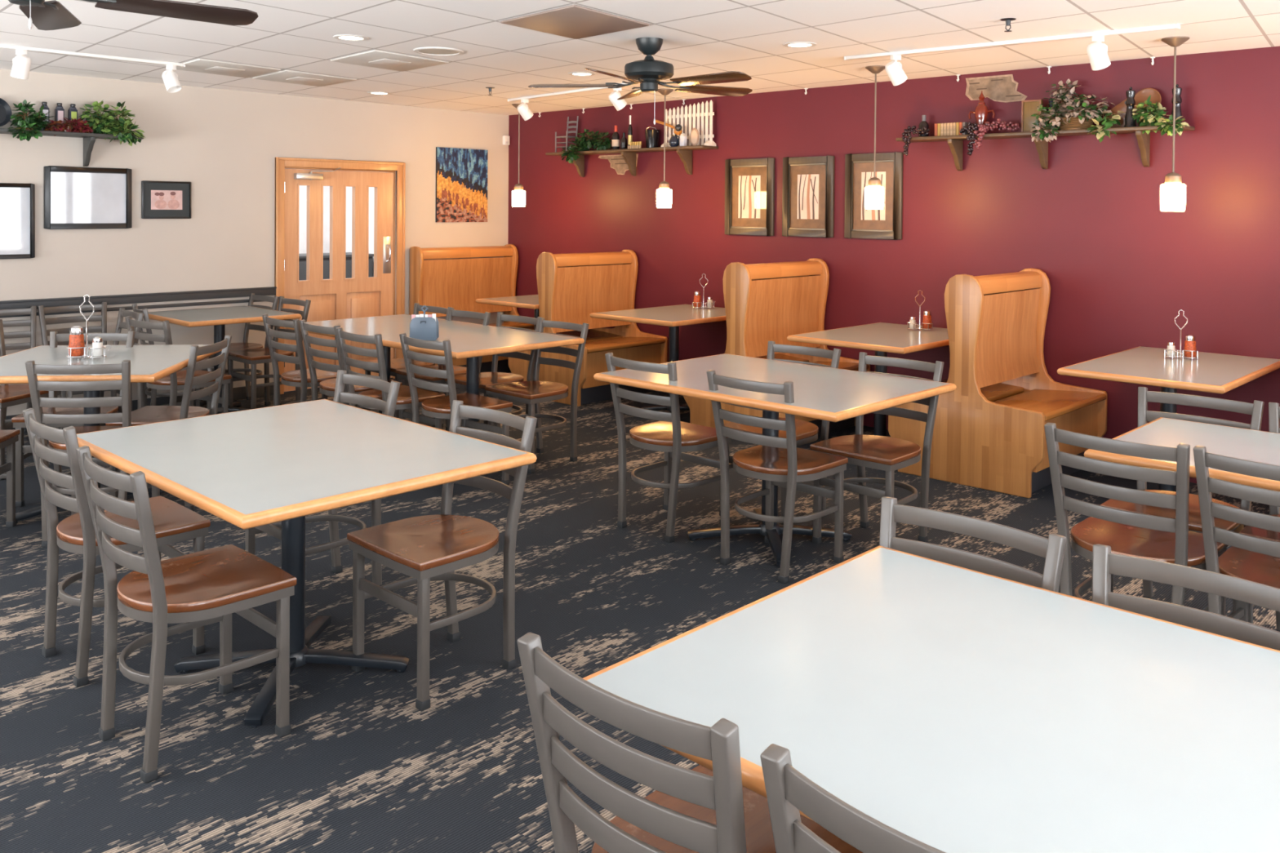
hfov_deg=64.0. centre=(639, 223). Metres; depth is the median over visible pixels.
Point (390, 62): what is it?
diffuser
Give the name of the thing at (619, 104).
track spotlight
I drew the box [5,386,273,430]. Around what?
baseboard
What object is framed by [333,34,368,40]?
recessed light
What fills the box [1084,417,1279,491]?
dining table
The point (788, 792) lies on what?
dining chair
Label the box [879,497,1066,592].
dining chair
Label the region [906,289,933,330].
condiment caddy
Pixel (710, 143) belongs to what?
picket fence
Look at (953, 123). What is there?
book
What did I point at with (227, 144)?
wall
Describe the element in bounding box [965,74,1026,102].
masonry patch
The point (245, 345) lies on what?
dining chair
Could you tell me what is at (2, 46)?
track
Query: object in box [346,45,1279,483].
wall
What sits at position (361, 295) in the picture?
door
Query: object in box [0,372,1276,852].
floor
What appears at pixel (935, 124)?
book
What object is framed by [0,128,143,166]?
wall shelf
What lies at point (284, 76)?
ceiling vent
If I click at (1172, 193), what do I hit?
pendant lamp
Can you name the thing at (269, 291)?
trim
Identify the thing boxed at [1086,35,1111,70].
track spotlight
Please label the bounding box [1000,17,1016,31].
sprinkler
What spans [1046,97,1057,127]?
wine bottle
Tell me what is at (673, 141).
jug
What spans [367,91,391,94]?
recessed light
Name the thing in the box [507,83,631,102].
track
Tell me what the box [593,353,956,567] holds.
dining table
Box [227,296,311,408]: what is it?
dining chair
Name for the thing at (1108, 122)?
pothos plant
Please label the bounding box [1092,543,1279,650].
dining chair
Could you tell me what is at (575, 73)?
recessed light
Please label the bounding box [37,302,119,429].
dining chair
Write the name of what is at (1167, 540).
dining chair
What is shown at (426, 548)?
dining chair
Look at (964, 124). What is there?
book
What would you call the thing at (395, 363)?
dining chair
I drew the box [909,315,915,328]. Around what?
shaker
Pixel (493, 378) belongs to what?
dining chair
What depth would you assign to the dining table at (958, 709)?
1.63 m
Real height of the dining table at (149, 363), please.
0.762 m
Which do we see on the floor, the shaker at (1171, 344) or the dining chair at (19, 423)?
the dining chair at (19, 423)
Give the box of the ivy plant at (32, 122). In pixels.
[7,99,55,141]
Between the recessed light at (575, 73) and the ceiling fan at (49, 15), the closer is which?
the ceiling fan at (49, 15)
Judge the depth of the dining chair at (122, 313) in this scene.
6.89 m
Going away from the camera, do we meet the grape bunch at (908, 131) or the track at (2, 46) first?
the track at (2, 46)
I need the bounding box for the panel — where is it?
[500,4,648,39]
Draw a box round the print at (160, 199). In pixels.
[151,190,182,209]
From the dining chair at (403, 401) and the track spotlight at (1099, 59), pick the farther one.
the dining chair at (403, 401)
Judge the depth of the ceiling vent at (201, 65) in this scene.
6.77 m
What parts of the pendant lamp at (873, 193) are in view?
lamp shade, rod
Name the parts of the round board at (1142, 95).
dish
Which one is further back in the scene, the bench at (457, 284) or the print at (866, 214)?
the bench at (457, 284)
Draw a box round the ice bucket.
[644,126,660,147]
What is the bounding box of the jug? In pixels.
[668,134,679,146]
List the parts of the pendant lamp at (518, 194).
lamp shade, rod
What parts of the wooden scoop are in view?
handle, dark knob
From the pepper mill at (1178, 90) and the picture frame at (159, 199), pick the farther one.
the picture frame at (159, 199)
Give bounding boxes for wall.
[0,68,508,415]
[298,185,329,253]
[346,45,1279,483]
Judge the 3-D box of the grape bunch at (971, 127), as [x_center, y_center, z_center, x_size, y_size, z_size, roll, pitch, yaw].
[2.130,-0.549,6.619,0.075,0.222,0.169,0,1,-8]
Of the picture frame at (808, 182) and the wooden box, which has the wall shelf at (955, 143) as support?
the wooden box
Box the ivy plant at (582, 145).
[558,128,611,164]
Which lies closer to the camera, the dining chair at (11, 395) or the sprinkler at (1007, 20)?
the sprinkler at (1007, 20)
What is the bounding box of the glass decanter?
[968,90,995,133]
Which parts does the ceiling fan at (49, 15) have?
pull chain, blade, blade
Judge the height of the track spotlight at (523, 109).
0.175 m
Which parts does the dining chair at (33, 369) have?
post, seat frame, leg, seat, post, leg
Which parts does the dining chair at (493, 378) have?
leg, seat frame, seat, leg, post, post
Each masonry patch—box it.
[598,153,638,174]
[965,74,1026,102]
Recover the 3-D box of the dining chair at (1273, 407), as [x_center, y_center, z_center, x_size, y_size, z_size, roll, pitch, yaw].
[2.365,1.094,3.531,0.442,0.852,0.481,1,1,44]
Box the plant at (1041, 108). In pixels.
[1031,104,1051,124]
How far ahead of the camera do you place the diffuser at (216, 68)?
6.80 m
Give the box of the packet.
[431,313,435,320]
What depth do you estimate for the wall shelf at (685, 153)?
8.80 m
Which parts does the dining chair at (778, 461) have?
post, leg, post, seat frame, seat, leg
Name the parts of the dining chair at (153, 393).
post, post, seat frame, leg, leg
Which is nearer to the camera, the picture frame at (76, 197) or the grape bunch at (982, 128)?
the grape bunch at (982, 128)
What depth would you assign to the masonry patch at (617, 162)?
9.09 m
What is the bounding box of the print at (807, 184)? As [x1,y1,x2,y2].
[796,173,818,219]
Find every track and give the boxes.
[0,44,185,66]
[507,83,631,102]
[844,23,1180,60]
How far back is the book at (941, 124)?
6.82 m
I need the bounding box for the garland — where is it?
[44,117,93,137]
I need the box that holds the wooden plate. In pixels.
[690,128,698,145]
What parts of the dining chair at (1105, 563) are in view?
post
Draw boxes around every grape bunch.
[902,125,929,155]
[959,121,977,155]
[973,118,1019,149]
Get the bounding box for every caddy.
[66,293,112,359]
[409,305,439,340]
[692,273,715,308]
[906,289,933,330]
[1164,309,1197,359]
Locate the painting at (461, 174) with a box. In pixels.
[435,146,488,222]
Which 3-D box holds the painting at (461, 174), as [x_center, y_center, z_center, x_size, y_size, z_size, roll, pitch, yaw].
[-1.690,-0.366,9.739,0.020,0.700,0.590,1,1,44]
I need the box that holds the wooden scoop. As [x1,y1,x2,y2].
[655,119,682,134]
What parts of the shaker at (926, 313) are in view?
lid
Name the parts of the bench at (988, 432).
panel, seat, backrest, rail, backrest, seat, panel, seat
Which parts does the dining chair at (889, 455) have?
leg, post, seat, seat frame, leg, post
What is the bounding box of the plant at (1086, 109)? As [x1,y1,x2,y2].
[1030,79,1115,142]
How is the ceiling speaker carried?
attached to the ceiling
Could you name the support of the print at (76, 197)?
attached to the picture frame at (76, 197)
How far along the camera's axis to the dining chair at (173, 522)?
3.43 m
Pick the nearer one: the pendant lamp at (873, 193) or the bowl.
the pendant lamp at (873, 193)
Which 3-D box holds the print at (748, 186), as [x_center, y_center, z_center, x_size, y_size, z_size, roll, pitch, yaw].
[0.865,-0.213,8.083,0.216,0.336,0.010,1,1,44]
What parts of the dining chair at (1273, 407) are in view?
leg, seat, post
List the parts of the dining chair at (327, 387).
post, post, seat frame, seat, leg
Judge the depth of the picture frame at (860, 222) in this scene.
7.31 m
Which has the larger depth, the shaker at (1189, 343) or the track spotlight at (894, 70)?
the track spotlight at (894, 70)
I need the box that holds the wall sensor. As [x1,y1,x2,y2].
[502,135,509,145]
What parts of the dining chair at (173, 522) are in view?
post, post, seat frame, seat, leg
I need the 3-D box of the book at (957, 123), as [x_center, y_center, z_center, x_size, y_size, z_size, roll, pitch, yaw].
[2.111,-0.625,6.765,0.019,0.088,0.062,1,1,44]
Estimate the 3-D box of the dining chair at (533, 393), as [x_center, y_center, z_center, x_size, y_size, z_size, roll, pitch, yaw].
[-0.628,1.029,6.271,0.442,0.852,0.481,1,1,44]
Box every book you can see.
[934,123,937,136]
[937,123,940,136]
[940,123,943,135]
[943,123,946,135]
[946,123,950,135]
[950,122,953,135]
[952,122,955,135]
[955,122,959,134]
[959,122,962,134]
[962,122,968,134]
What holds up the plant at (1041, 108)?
on the wall shelf at (955, 143)
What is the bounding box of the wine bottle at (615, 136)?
[612,125,619,149]
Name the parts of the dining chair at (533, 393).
leg, seat, seat frame, leg, post, post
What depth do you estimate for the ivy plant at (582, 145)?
9.14 m
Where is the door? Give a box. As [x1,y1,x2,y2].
[274,156,405,394]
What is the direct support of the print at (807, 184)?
attached to the picture frame at (808, 182)
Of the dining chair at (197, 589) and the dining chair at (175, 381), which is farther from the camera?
the dining chair at (175, 381)
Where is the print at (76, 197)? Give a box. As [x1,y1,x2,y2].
[50,171,125,223]
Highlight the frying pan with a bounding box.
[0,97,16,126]
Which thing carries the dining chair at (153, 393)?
on the floor
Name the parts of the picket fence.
fence rail, fence rail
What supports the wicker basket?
on the wall shelf at (955, 143)
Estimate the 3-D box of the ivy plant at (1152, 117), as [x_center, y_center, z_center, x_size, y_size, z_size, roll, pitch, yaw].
[2.964,-0.614,5.851,0.346,0.251,0.180,1,1,44]
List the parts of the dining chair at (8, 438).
seat frame, seat, leg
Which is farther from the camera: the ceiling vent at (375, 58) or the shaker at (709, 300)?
the shaker at (709, 300)
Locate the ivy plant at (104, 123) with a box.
[79,100,144,146]
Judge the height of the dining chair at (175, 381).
0.852 m
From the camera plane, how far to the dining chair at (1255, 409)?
3.92 m
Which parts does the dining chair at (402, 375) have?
leg, seat frame, seat, post, post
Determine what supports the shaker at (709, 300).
in the condiment caddy at (704, 303)
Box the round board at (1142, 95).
[1133,88,1161,126]
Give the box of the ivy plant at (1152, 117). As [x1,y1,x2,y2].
[1131,94,1189,137]
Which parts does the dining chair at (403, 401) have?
post, post, seat frame, seat, leg, leg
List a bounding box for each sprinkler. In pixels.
[485,87,494,95]
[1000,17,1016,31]
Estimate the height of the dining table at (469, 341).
0.762 m
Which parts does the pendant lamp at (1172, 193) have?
lamp shade, rod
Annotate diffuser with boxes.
[204,66,244,73]
[285,76,322,82]
[368,58,410,66]
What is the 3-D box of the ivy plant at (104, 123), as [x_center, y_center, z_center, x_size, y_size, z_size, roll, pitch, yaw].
[-3.775,-0.724,7.334,0.427,0.332,0.237,0,1,-28]
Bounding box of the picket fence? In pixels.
[661,99,715,146]
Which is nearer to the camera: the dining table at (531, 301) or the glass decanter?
the glass decanter
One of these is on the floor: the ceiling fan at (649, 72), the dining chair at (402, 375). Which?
the dining chair at (402, 375)
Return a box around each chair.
[0,306,36,431]
[0,319,59,480]
[0,429,20,527]
[11,330,135,506]
[22,408,210,687]
[25,360,159,546]
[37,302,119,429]
[57,307,144,411]
[75,445,296,783]
[105,334,231,511]
[124,315,231,413]
[132,303,213,415]
[200,293,279,405]
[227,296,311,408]
[244,369,399,586]
[262,314,356,407]
[299,320,402,417]
[335,327,444,429]
[346,400,537,711]
[363,302,451,427]
[395,307,490,431]
[399,333,512,484]
[444,311,543,431]
[484,317,589,473]
[516,632,862,852]
[555,115,578,152]
[604,352,731,542]
[706,369,848,583]
[719,341,840,524]
[760,743,946,852]
[809,351,943,543]
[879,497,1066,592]
[1044,422,1228,615]
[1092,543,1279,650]
[1100,386,1264,615]
[1192,445,1279,622]
[1239,402,1279,631]
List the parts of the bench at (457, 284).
panel, backrest, rail, seat, seat, panel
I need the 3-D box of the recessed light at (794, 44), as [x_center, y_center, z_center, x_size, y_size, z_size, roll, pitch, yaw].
[0.882,-0.989,5.654,0.188,0.005,0.188,1,1,44]
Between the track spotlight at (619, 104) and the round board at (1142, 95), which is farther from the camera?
the track spotlight at (619, 104)
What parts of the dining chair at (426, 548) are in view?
leg, seat, leg, seat frame, post, post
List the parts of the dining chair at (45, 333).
post, leg, post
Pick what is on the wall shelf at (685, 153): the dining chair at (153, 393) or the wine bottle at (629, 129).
the wine bottle at (629, 129)
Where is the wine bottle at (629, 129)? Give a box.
[627,115,632,145]
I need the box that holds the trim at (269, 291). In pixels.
[0,286,276,318]
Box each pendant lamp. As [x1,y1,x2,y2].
[511,103,525,206]
[656,88,673,208]
[864,65,884,209]
[1160,35,1189,211]
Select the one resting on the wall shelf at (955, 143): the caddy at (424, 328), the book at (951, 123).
the book at (951, 123)
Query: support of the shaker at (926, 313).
in the condiment caddy at (917, 328)
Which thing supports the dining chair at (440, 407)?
on the floor
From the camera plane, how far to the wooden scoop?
8.40 m
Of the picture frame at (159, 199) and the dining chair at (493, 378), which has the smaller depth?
the dining chair at (493, 378)
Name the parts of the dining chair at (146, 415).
leg, seat, post, post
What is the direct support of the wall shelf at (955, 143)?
attached to the wall at (1119, 268)
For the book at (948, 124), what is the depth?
6.79 m
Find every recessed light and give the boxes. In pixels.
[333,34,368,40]
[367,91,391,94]
[568,71,595,75]
[782,41,817,47]
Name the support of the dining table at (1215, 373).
on the floor
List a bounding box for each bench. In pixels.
[408,244,533,373]
[508,249,667,406]
[683,257,870,435]
[888,268,1107,497]
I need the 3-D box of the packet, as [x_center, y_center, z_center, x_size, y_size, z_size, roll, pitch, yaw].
[-1.229,0.606,6.113,0.022,0.140,0.006,0,1,-5]
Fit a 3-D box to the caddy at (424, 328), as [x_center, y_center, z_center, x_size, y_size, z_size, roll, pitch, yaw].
[-1.284,0.586,6.098,0.160,0.206,0.106,0,1,-4]
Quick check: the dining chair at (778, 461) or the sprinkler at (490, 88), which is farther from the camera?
the sprinkler at (490, 88)
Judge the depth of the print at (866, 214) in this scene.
7.32 m
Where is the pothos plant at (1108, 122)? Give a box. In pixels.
[1084,111,1124,142]
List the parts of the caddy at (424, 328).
plate, handle, plate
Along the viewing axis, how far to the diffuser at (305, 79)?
7.30 m
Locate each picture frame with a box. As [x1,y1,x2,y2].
[0,182,35,258]
[43,165,132,229]
[141,180,191,218]
[724,157,774,235]
[782,155,835,237]
[844,151,902,239]
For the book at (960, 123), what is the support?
on the wall shelf at (955, 143)
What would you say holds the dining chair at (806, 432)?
on the floor
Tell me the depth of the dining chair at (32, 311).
6.99 m
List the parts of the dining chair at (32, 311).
post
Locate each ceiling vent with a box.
[176,58,280,78]
[252,70,356,86]
[330,49,448,71]
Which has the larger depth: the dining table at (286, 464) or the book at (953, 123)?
the book at (953, 123)
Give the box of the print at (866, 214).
[861,171,885,220]
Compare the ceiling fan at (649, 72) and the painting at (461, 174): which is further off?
the painting at (461, 174)
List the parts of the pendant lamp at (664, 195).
lamp shade, rod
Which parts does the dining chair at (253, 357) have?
leg, leg, seat frame, seat, post, post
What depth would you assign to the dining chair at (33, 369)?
4.62 m
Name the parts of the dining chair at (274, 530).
leg, post, post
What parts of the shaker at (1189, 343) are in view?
lid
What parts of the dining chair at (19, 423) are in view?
leg, post, seat, seat frame, post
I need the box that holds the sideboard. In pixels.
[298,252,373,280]
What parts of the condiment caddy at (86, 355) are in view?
handle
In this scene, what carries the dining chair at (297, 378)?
on the floor
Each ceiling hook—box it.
[1046,66,1051,74]
[1150,56,1155,65]
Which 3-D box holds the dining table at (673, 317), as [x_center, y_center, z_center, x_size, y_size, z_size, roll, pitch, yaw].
[0.301,1.057,7.846,0.840,0.762,1.100,1,1,44]
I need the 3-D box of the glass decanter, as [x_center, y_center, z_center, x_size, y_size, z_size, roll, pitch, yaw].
[2.224,-0.723,6.670,0.089,0.290,0.168,0,1,-21]
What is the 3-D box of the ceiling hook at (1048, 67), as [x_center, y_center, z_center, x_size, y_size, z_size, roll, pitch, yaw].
[2.570,-0.966,6.436,0.020,0.049,0.028,1,1,44]
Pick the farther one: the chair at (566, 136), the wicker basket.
the chair at (566, 136)
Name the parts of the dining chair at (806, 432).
leg, post, seat, leg, seat frame, post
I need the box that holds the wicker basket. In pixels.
[1057,115,1094,130]
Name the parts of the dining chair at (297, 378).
post, post, seat frame, seat, leg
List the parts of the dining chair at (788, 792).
post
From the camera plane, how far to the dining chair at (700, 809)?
1.55 m
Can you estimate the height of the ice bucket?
0.188 m
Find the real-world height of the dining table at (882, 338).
0.762 m
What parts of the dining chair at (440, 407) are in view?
post, post, leg, seat frame, seat, leg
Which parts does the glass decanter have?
handle, handle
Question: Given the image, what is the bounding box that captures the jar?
[706,299,712,306]
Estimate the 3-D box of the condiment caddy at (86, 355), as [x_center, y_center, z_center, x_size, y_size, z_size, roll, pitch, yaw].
[-2.821,0.522,5.234,0.218,0.329,0.133,1,1,9]
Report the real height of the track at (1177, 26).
0.022 m
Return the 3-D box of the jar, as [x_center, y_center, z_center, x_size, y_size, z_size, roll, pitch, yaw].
[0.555,0.628,8.135,0.044,0.060,0.044,1,1,44]
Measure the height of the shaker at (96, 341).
0.099 m
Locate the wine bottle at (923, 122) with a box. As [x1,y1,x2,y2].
[918,115,928,137]
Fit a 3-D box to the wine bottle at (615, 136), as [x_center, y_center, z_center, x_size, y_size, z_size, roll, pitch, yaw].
[-0.211,-0.753,8.948,0.069,0.215,0.069,1,1,44]
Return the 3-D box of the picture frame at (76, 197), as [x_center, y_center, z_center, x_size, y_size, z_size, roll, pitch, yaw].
[-3.957,-0.186,7.355,0.029,0.445,0.580,1,1,44]
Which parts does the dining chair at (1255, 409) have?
leg, post, seat, seat frame, leg, post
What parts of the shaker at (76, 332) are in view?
lid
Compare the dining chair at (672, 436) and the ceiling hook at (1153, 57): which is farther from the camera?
the ceiling hook at (1153, 57)
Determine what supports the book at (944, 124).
on the wall shelf at (955, 143)
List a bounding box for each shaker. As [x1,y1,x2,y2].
[68,325,84,355]
[91,336,102,356]
[693,290,701,306]
[706,296,712,306]
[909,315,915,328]
[922,309,931,328]
[1166,341,1175,356]
[1184,333,1195,357]
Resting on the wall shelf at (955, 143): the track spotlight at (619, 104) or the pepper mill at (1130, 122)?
the pepper mill at (1130, 122)
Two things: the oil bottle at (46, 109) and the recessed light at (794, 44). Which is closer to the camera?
the recessed light at (794, 44)
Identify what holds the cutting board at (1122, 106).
on the wall shelf at (955, 143)
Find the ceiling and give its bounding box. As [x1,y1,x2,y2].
[0,0,1279,115]
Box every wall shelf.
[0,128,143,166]
[545,145,718,177]
[895,124,1195,170]
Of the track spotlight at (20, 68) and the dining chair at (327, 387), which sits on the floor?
the dining chair at (327, 387)
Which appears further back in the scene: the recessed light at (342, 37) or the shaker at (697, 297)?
the shaker at (697, 297)
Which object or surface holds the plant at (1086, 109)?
in the wicker basket
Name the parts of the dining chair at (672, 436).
post, leg, post, seat, seat frame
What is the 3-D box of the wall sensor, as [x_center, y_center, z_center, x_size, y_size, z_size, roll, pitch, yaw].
[-1.320,-0.825,10.107,0.034,0.092,0.070,1,1,44]
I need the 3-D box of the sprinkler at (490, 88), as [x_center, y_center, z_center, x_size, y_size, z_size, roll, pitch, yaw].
[-1.144,-1.010,7.818,0.072,0.060,0.071,1,1,44]
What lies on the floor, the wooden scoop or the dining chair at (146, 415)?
the dining chair at (146, 415)
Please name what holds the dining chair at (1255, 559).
on the floor
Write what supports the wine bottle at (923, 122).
on the wall shelf at (955, 143)
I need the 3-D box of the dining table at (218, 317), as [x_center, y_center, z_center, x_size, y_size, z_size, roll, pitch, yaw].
[-3.086,1.035,7.516,0.890,0.762,0.820,1,1,44]
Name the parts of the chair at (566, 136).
leg, seat, post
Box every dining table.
[0,344,222,523]
[76,399,537,728]
[147,305,301,413]
[284,314,584,429]
[475,294,538,330]
[582,545,1279,852]
[589,304,726,411]
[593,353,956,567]
[786,322,949,436]
[1057,346,1279,491]
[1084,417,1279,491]
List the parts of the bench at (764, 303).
panel, backrest, seat, backrest, rail, seat, panel, seat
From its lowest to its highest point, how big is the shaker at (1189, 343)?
0.123 m
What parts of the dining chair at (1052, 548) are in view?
post, post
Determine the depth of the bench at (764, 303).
7.16 m
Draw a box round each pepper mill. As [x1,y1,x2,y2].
[1124,86,1136,127]
[1171,84,1182,124]
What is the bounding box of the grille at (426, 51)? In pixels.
[417,48,458,54]
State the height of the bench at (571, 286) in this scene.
1.195 m
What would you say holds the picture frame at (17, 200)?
attached to the wall at (227, 144)
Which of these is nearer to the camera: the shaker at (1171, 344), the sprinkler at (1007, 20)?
the sprinkler at (1007, 20)
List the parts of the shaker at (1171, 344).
lid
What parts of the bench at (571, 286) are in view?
panel, seat, backrest, rail, backrest, seat, seat, panel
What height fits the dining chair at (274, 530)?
0.852 m
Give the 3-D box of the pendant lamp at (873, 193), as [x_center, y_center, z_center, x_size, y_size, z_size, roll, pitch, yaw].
[1.498,-0.547,6.528,0.132,0.907,0.132,1,1,44]
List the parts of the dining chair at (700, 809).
post, seat, post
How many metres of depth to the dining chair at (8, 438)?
4.91 m
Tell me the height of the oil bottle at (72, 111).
0.205 m
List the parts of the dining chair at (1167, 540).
post, seat frame, seat, post, leg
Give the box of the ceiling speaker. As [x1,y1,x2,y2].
[413,46,463,55]
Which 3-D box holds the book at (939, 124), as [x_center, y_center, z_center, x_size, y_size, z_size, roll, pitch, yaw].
[2.015,-0.627,6.856,0.019,0.088,0.062,1,1,44]
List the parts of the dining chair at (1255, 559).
post, leg, seat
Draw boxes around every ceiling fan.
[8,0,258,30]
[528,37,752,124]
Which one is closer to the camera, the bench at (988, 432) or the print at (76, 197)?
the bench at (988, 432)
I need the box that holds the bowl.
[673,128,682,134]
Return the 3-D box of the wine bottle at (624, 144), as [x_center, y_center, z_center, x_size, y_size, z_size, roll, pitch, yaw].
[-0.140,-0.719,8.908,0.061,0.150,0.061,1,1,44]
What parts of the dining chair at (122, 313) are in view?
leg, post, post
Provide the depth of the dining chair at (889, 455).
4.78 m
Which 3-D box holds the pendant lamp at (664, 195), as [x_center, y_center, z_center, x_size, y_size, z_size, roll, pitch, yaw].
[0.189,-0.577,7.864,0.132,0.907,0.132,1,1,44]
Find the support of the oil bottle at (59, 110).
on the wall shelf at (89, 139)
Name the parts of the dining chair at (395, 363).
leg, seat frame, seat, post, post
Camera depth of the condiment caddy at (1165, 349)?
5.55 m
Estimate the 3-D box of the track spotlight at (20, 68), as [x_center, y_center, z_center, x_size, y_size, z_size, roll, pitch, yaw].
[-3.603,-0.926,5.961,0.116,0.172,0.106,1,1,24]
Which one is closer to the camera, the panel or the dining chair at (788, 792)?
the dining chair at (788, 792)
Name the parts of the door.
panel, panel, push plate, pull handle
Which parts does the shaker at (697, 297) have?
lid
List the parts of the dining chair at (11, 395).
leg, post, seat, seat frame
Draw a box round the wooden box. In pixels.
[1021,99,1043,132]
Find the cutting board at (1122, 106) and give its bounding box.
[1106,97,1127,128]
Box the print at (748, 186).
[737,175,760,218]
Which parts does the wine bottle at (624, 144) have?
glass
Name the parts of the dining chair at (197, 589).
post, post, seat frame, seat, leg, leg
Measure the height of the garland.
0.137 m
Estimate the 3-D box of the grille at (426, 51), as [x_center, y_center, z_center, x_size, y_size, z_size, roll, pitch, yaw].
[-1.177,-1.010,5.985,0.236,0.005,0.236,1,1,44]
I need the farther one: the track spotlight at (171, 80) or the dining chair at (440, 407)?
the track spotlight at (171, 80)
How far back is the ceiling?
5.56 m
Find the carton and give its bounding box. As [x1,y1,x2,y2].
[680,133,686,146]
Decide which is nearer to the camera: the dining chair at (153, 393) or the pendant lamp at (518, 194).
the dining chair at (153, 393)
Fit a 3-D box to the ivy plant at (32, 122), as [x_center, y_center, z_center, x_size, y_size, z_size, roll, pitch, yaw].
[-4.125,-0.700,6.947,0.275,0.292,0.250,0,1,-22]
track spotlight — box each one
[10,49,31,79]
[161,65,182,93]
[516,98,533,120]
[608,87,626,111]
[884,54,907,85]
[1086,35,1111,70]
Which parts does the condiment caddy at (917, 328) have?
handle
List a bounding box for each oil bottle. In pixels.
[39,102,48,130]
[54,102,64,131]
[67,103,77,125]
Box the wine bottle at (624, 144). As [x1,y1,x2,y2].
[620,132,627,149]
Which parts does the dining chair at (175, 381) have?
post, post, seat frame, seat, leg, leg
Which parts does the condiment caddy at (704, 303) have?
handle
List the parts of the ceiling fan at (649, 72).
blade, blade, blade, blade, blade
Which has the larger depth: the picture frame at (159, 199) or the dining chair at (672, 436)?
the picture frame at (159, 199)
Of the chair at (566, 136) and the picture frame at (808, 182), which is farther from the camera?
the chair at (566, 136)
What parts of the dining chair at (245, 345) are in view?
seat, post, post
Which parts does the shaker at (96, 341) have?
lid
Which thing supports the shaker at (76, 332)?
in the condiment caddy at (86, 355)
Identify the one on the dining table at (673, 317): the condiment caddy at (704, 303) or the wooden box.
the condiment caddy at (704, 303)
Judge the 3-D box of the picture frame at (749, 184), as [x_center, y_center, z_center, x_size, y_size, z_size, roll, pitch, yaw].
[0.862,-0.213,8.079,0.480,0.610,0.023,1,1,44]
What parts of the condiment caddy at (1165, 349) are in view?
handle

